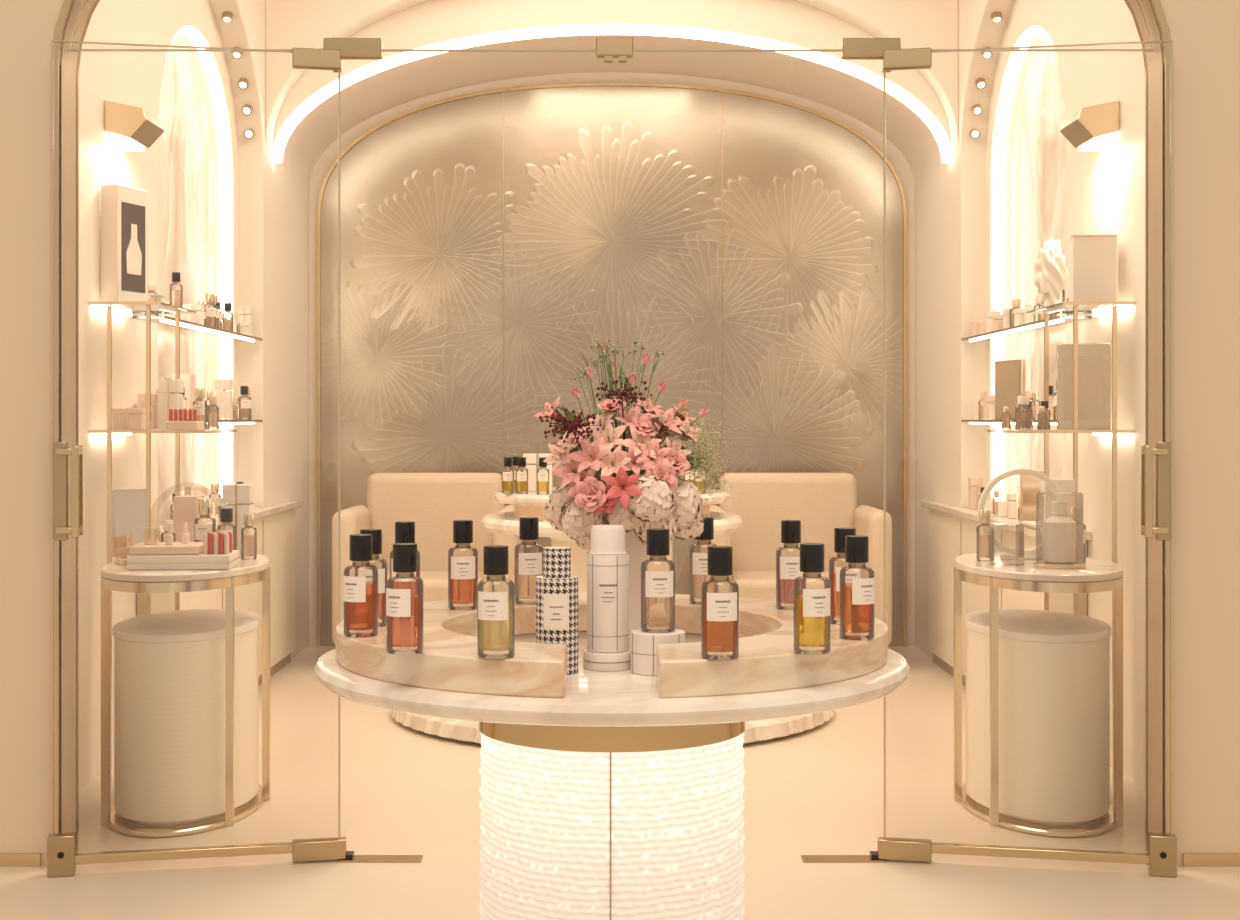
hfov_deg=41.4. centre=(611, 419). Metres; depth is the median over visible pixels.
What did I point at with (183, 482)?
display stand
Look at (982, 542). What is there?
perfume bottle
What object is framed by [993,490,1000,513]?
perfume bottle
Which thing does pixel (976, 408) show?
candle
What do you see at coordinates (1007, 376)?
mirror glass
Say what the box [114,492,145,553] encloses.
mirror
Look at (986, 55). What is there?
recessed light
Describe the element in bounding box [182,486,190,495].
perfume bottle
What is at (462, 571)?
perfume bottle
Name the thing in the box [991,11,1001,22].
recessed light
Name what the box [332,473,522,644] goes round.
armchair
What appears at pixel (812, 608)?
perfume bottle
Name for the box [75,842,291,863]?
rail
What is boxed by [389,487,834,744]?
display table
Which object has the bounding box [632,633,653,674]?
print
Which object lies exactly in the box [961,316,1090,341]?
glass shelf
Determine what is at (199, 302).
perfume bottle
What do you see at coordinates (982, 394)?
perfume bottle
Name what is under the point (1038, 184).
wall
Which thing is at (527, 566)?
perfume bottle
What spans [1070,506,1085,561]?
perfume bottle
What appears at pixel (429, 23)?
wall
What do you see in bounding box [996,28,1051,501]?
led strip
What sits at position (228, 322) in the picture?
perfume bottle
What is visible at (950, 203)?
wall
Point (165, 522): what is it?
perfume bottle
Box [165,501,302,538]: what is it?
countertop
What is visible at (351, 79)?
led strip
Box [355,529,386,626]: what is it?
perfume bottle
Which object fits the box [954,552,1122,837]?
side table
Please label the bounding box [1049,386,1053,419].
perfume bottle
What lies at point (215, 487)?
perfume bottle
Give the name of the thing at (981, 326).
gift box
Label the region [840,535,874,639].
perfume bottle
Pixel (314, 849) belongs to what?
block
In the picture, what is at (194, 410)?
stick
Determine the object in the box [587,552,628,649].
print
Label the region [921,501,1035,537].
countertop
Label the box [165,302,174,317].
gift box
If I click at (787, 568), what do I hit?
perfume bottle
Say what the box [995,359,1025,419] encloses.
box
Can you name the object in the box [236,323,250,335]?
gift box
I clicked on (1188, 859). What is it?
baseboard
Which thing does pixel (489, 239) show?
glass panel
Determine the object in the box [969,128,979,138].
recessed light
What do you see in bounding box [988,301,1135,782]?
shelving unit
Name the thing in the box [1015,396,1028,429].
perfume bottle
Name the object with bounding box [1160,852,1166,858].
cylinder
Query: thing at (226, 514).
perfume bottle
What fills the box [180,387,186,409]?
perfume bottle
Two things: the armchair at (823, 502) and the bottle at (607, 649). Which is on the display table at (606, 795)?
the bottle at (607, 649)
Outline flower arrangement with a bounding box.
[534,339,736,648]
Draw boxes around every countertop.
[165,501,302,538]
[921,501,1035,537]
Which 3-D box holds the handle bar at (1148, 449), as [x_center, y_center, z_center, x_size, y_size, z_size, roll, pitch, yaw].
[1.462,0.195,4.469,0.020,0.250,0.012,0,0,12]
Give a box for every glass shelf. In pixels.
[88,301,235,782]
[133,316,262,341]
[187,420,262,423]
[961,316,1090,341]
[961,420,1056,424]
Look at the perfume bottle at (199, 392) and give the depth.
5.95 m
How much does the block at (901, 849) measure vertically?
0.056 m
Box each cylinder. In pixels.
[57,852,63,858]
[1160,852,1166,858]
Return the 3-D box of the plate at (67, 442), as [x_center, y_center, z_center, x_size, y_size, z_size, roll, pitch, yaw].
[-1.515,0.195,4.516,0.035,0.270,0.012,0,0,-12]
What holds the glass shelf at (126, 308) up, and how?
on the floor
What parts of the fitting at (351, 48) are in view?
floor knob, floor plate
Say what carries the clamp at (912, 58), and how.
attached to the glass leaf
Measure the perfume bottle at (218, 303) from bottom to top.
0.128 m
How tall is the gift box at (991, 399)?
0.111 m
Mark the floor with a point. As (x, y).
(819, 790)
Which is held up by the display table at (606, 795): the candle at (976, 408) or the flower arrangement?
the flower arrangement
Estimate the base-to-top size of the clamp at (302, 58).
0.053 m
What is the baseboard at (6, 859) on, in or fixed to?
attached to the wall at (1205, 34)
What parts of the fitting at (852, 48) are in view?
floor plate, floor knob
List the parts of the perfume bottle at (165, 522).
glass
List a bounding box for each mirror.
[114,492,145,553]
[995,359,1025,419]
[1020,469,1043,522]
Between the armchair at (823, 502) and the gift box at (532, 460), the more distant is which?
the armchair at (823, 502)
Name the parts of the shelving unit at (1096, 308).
shelf plate, glass shelf, shelf brass, shelf plate, shelf brass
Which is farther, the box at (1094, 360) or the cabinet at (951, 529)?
the cabinet at (951, 529)
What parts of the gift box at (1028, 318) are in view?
box lid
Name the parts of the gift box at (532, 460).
box lid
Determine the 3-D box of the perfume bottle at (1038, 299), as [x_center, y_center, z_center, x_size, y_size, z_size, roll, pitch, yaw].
[1.736,-0.446,6.671,0.039,0.110,0.039,0,0,0]
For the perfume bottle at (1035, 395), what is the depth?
6.70 m
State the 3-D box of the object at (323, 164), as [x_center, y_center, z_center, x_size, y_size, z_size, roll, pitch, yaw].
[0.000,-0.550,9.175,3.800,3.600,0.150,0,0,0]
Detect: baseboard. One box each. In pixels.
[0,853,41,866]
[1182,853,1239,866]
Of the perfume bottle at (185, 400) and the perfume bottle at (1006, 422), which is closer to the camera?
the perfume bottle at (1006, 422)
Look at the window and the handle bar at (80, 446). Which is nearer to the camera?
the handle bar at (80, 446)
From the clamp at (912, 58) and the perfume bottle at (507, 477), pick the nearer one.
the clamp at (912, 58)
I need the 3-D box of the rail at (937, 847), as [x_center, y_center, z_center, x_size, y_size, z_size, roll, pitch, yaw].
[1.179,1.207,4.572,0.626,0.026,0.028,0,0,12]
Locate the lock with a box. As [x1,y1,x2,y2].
[596,37,632,62]
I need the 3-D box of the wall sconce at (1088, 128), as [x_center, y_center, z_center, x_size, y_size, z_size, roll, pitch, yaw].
[1.726,-1.061,5.930,0.149,0.147,0.240,0,0,0]
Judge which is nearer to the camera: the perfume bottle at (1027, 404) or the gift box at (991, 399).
the perfume bottle at (1027, 404)
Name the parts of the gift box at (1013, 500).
box lid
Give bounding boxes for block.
[47,832,75,876]
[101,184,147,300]
[292,837,345,861]
[878,837,931,861]
[1148,832,1176,876]
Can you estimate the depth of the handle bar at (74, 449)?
4.46 m
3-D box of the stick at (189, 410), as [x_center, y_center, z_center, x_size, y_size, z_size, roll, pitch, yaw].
[-1.484,-0.018,5.770,0.014,0.045,0.014,0,0,0]
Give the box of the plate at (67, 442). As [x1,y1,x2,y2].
[67,442,68,539]
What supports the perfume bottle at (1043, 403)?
on the shelving unit at (1096, 308)
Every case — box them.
[109,489,148,564]
[536,547,577,674]
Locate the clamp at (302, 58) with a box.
[292,48,340,69]
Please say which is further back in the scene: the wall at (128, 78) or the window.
the wall at (128, 78)
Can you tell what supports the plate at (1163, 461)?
attached to the glass leaf
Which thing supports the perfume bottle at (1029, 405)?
on the shelving unit at (1096, 308)
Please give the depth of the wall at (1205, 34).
4.60 m
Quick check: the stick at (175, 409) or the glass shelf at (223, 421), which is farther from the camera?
the glass shelf at (223, 421)
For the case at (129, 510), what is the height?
0.235 m
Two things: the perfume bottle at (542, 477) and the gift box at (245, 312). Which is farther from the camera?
the gift box at (245, 312)
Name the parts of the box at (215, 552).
drawer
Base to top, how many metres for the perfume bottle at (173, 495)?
0.132 m
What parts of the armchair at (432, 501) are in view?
arm, backrest, seat, arm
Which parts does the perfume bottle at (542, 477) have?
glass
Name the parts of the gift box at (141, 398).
box lid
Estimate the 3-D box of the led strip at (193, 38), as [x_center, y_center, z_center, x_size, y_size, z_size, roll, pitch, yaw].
[-1.835,-0.650,7.150,0.032,2.080,1.280,0,0,0]
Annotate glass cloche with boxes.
[1033,492,1085,568]
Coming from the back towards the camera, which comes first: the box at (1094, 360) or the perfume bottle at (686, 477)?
the perfume bottle at (686, 477)
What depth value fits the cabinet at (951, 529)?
7.83 m
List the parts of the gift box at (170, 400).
box lid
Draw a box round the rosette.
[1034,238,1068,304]
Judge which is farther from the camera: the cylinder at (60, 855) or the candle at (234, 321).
the candle at (234, 321)
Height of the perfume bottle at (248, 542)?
0.150 m
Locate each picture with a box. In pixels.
[121,202,144,292]
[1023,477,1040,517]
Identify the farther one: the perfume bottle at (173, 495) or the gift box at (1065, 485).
the perfume bottle at (173, 495)
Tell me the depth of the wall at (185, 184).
7.31 m
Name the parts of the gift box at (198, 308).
box lid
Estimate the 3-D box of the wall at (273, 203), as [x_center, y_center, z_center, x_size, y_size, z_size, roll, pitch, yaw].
[-1.740,-0.550,6.925,0.120,3.600,4.350,0,0,0]
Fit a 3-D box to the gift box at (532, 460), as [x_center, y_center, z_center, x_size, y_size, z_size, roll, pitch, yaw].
[-0.316,0.224,7.000,0.124,0.162,0.087,0,0,0]
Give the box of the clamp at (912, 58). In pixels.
[883,48,931,69]
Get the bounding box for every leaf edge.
[51,40,53,834]
[1170,40,1172,834]
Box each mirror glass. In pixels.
[996,364,1018,414]
[1063,355,1103,418]
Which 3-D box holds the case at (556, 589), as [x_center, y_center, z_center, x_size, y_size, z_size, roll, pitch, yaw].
[-0.081,0.280,2.420,0.063,0.183,0.064,0,0,0]
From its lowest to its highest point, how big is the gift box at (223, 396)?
0.181 m
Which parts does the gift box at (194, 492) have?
box lid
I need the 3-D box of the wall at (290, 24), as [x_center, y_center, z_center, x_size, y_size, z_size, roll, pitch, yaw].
[0.000,-1.850,8.029,3.356,1.000,0.158,0,0,0]
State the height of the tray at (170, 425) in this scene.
0.030 m
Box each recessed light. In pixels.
[222,11,232,22]
[231,47,242,58]
[238,78,248,89]
[241,104,252,115]
[244,128,254,138]
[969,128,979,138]
[971,104,982,115]
[975,78,985,89]
[981,47,992,58]
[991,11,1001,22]
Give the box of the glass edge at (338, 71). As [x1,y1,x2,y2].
[338,71,339,838]
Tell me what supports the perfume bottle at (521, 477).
on the display table at (532, 504)
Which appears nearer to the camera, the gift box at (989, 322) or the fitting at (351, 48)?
the fitting at (351, 48)
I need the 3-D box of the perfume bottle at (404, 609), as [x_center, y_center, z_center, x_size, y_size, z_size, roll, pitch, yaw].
[-0.287,0.246,2.270,0.051,0.150,0.052,0,0,29]
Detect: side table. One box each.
[101,554,269,837]
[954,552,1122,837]
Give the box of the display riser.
[631,628,684,675]
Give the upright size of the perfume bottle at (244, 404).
0.158 m
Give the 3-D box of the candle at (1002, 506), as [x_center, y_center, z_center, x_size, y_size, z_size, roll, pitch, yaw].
[1.718,0.389,7.150,0.069,0.061,0.069,0,0,0]
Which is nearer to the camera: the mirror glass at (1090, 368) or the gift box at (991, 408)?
the mirror glass at (1090, 368)
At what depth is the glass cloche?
5.11 m
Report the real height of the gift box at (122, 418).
0.076 m
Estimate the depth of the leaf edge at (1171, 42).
4.50 m
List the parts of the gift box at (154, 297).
box lid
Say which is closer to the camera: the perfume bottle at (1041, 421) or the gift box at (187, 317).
the perfume bottle at (1041, 421)
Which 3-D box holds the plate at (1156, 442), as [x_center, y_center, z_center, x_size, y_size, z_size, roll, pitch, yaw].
[1.515,0.195,4.516,0.035,0.270,0.012,0,0,12]
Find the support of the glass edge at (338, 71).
attached to the glass leaf
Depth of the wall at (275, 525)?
7.95 m
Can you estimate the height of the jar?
0.050 m
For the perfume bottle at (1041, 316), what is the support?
on the glass shelf at (1058, 320)
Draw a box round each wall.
[0,0,1239,865]
[79,0,237,789]
[151,501,302,685]
[158,35,212,525]
[209,0,308,657]
[266,0,957,146]
[272,0,951,156]
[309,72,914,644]
[915,0,1014,657]
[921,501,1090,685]
[986,0,1144,789]
[1011,35,1065,493]
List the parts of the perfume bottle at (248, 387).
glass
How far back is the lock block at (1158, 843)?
4.48 m
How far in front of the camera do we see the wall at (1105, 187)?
6.02 m
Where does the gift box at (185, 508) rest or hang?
on the side table at (186, 681)
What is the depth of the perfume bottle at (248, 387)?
7.80 m
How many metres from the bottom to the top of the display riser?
0.060 m
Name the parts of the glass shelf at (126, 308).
shelf brass, shelf plate, shelf brass, glass shelf, shelf plate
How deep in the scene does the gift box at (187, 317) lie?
6.64 m
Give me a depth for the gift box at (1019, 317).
6.92 m
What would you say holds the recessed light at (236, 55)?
in the wall at (273, 203)
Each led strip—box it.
[172,28,227,484]
[273,26,950,162]
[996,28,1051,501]
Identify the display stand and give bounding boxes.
[150,482,225,539]
[978,469,1066,558]
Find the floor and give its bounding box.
[0,645,1239,919]
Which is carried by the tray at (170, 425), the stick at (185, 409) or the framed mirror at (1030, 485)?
the stick at (185, 409)
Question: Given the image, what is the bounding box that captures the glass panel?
[317,82,906,646]
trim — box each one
[61,0,1162,832]
[69,49,1154,51]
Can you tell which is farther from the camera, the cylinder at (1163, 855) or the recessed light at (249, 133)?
the recessed light at (249, 133)
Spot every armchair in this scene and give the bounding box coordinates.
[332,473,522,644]
[701,473,891,644]
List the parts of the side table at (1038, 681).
post, post, post, post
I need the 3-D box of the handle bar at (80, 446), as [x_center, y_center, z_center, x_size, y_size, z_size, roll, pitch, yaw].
[-1.480,0.195,4.557,0.020,0.250,0.012,0,0,-12]
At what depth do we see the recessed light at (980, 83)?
7.73 m
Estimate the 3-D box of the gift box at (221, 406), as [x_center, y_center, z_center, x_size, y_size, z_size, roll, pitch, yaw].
[-1.741,-0.038,7.235,0.056,0.074,0.056,0,0,0]
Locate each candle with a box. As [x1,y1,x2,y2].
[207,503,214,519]
[233,320,235,331]
[974,406,982,419]
[984,500,997,512]
[998,502,1006,516]
[1036,406,1052,419]
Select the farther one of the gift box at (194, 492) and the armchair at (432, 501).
the armchair at (432, 501)
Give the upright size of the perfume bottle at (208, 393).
0.124 m
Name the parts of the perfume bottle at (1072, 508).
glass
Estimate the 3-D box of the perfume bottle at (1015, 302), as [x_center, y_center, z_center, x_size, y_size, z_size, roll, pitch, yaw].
[1.736,-0.455,7.047,0.055,0.127,0.055,0,0,0]
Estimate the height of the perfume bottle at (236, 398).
0.109 m
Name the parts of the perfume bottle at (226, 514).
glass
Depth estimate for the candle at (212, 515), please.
6.87 m
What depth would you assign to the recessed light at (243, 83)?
7.73 m
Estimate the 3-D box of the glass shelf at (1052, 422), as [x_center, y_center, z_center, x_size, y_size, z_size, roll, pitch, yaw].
[1.736,0.009,7.010,0.117,0.019,1.740,0,0,0]
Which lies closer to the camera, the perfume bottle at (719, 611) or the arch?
the perfume bottle at (719, 611)
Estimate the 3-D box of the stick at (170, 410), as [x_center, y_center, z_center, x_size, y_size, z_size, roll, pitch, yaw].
[-1.552,-0.018,5.770,0.014,0.045,0.014,0,0,0]
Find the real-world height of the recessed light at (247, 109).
0.057 m
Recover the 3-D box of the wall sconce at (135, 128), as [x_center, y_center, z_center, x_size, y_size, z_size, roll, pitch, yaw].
[-1.726,-1.061,5.930,0.149,0.147,0.240,0,0,0]
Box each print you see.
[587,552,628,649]
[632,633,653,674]
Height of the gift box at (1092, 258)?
0.242 m
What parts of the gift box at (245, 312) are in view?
box lid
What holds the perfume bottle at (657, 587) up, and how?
on the display riser
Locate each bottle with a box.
[144,282,157,315]
[161,520,174,541]
[170,272,182,307]
[170,494,174,519]
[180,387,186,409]
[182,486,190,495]
[193,388,206,428]
[194,498,215,541]
[198,301,205,324]
[204,294,215,327]
[205,391,214,411]
[207,396,218,428]
[208,295,218,327]
[209,484,220,517]
[213,302,221,328]
[217,508,235,549]
[222,303,232,331]
[233,396,239,419]
[233,400,237,419]
[238,386,249,419]
[240,387,251,419]
[241,513,256,559]
[343,534,377,636]
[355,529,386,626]
[386,543,422,654]
[390,521,419,594]
[448,520,477,609]
[477,545,514,658]
[502,457,513,493]
[510,456,521,491]
[514,517,542,604]
[516,457,527,493]
[537,457,548,493]
[583,525,630,670]
[641,528,674,632]
[684,461,693,483]
[689,517,718,604]
[694,458,705,493]
[701,546,738,659]
[776,520,805,609]
[793,543,830,654]
[829,528,860,623]
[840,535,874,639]
[976,510,993,560]
[979,392,988,419]
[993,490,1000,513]
[1002,407,1010,428]
[1010,299,1019,326]
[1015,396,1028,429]
[1018,396,1030,429]
[1022,402,1032,428]
[1023,390,1034,419]
[1031,393,1039,417]
[1034,297,1043,321]
[1037,406,1046,429]
[1039,295,1046,319]
[1039,401,1049,429]
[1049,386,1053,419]
[1050,289,1064,317]
[1054,380,1056,419]
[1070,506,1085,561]
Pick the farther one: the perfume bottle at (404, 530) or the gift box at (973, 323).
the gift box at (973, 323)
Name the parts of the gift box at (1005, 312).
box lid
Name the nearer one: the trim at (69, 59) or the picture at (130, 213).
the trim at (69, 59)
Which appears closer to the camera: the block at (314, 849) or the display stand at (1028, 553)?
the block at (314, 849)
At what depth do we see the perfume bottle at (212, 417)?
5.91 m
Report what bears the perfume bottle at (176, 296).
on the glass shelf at (126, 308)
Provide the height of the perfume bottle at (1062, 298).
0.170 m
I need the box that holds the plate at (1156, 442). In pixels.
[1155,442,1156,539]
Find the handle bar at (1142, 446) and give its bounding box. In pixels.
[1141,445,1147,534]
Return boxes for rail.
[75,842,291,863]
[932,842,1148,863]
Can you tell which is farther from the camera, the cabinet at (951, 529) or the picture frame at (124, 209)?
the cabinet at (951, 529)
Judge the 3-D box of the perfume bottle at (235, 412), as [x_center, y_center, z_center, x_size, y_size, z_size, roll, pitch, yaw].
[-1.732,-0.045,7.518,0.030,0.088,0.030,0,0,0]
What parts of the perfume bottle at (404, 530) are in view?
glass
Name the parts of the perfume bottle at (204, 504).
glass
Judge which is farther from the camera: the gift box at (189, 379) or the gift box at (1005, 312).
the gift box at (1005, 312)
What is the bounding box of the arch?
[279,35,944,185]
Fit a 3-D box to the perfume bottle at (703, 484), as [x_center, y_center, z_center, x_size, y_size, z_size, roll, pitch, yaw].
[0.365,0.230,6.800,0.051,0.150,0.052,0,0,0]
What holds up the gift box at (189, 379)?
on the glass shelf at (223, 421)
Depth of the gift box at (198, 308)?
6.83 m
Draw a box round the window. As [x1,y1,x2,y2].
[71,0,1152,48]
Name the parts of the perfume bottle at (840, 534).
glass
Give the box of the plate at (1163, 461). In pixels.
[1157,442,1169,540]
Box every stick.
[169,409,172,420]
[174,408,177,420]
[179,408,182,420]
[183,408,186,420]
[188,409,191,420]
[193,409,196,420]
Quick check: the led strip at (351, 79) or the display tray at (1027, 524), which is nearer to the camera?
the display tray at (1027, 524)
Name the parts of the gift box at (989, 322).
box lid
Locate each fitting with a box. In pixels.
[323,38,422,862]
[801,38,900,862]
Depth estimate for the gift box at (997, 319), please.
7.30 m
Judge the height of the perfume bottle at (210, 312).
0.151 m
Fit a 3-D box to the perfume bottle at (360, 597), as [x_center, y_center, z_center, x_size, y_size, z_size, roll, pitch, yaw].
[-0.375,0.246,2.450,0.051,0.150,0.052,0,0,29]
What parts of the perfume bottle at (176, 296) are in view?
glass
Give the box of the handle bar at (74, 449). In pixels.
[71,446,78,537]
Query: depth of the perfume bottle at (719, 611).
2.20 m
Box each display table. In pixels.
[314,593,909,919]
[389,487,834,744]
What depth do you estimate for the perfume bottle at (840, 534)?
2.58 m
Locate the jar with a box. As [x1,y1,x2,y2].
[144,528,159,544]
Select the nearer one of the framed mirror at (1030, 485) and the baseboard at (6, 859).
the baseboard at (6, 859)
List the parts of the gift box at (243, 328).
box lid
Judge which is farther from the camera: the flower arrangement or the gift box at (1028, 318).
the gift box at (1028, 318)
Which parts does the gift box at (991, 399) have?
box lid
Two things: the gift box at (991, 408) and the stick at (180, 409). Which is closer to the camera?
the stick at (180, 409)
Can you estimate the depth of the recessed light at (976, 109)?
7.81 m
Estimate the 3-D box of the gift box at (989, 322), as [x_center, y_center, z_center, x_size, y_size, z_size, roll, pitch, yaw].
[1.746,-0.445,7.518,0.056,0.108,0.059,0,0,0]
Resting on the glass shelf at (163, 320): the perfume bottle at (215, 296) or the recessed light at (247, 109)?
the perfume bottle at (215, 296)
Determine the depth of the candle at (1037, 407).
6.60 m
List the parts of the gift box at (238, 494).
box lid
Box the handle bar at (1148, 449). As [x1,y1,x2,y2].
[1145,446,1152,537]
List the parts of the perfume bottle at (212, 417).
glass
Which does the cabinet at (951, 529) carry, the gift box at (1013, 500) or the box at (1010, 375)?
the gift box at (1013, 500)
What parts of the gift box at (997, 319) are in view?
box lid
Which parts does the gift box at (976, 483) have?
box lid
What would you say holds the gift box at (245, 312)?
on the glass shelf at (163, 320)
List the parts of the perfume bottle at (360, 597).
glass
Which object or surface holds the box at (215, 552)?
on the side table at (186, 681)
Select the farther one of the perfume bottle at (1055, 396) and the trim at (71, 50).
the perfume bottle at (1055, 396)
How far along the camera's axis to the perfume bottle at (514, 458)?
6.93 m
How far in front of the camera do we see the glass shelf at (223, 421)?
7.43 m
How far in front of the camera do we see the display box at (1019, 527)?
5.21 m
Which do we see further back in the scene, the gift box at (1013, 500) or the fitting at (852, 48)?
the gift box at (1013, 500)
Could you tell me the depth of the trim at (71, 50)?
4.65 m
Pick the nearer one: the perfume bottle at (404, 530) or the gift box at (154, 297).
the perfume bottle at (404, 530)
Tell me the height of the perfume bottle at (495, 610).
0.150 m
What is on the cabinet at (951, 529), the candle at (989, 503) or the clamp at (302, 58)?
the candle at (989, 503)
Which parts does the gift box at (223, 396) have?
box lid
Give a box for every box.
[112,408,145,429]
[126,523,239,569]
[137,393,158,428]
[149,294,164,302]
[158,379,183,428]
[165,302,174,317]
[173,374,194,419]
[173,496,200,541]
[183,304,194,322]
[191,487,206,522]
[192,304,204,324]
[215,379,232,419]
[215,403,224,419]
[222,484,254,555]
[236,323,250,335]
[238,306,252,335]
[523,453,552,491]
[968,476,983,508]
[971,321,976,335]
[977,322,985,334]
[983,395,994,419]
[986,311,999,332]
[988,406,994,419]
[988,523,1023,565]
[992,314,1002,330]
[1002,308,1014,328]
[1007,493,1019,518]
[1014,308,1023,325]
[1024,307,1041,323]
[1041,479,1074,520]
[1057,343,1110,429]
[1068,234,1117,300]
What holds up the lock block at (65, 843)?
on the floor
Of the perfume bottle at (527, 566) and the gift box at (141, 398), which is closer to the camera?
the perfume bottle at (527, 566)
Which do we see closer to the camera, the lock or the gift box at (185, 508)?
the lock
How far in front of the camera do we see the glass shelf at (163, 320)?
6.82 m
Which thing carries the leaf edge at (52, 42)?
attached to the glass leaf
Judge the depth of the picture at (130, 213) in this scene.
5.82 m
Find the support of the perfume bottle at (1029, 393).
on the glass shelf at (1052, 422)
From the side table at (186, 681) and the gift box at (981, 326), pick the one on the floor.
the side table at (186, 681)
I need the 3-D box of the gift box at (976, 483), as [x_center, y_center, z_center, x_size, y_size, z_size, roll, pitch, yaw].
[1.719,0.344,7.750,0.063,0.151,0.066,0,0,0]
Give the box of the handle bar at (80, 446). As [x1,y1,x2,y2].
[76,445,82,534]
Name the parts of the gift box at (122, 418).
box lid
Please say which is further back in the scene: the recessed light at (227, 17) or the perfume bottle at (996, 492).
the recessed light at (227, 17)
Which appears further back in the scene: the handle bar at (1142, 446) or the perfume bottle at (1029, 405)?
the perfume bottle at (1029, 405)
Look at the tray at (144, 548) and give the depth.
5.03 m
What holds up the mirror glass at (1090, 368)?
attached to the box at (1094, 360)
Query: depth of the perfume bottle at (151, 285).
6.19 m
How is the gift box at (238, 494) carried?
on the side table at (186, 681)
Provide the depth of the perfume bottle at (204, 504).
5.34 m
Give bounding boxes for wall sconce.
[104,100,163,150]
[1060,100,1119,150]
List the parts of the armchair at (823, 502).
arm, seat, backrest, arm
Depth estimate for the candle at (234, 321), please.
7.50 m
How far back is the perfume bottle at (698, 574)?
2.86 m
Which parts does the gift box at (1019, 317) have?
box lid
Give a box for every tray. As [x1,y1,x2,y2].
[129,542,202,554]
[166,421,203,429]
[1019,521,1035,529]

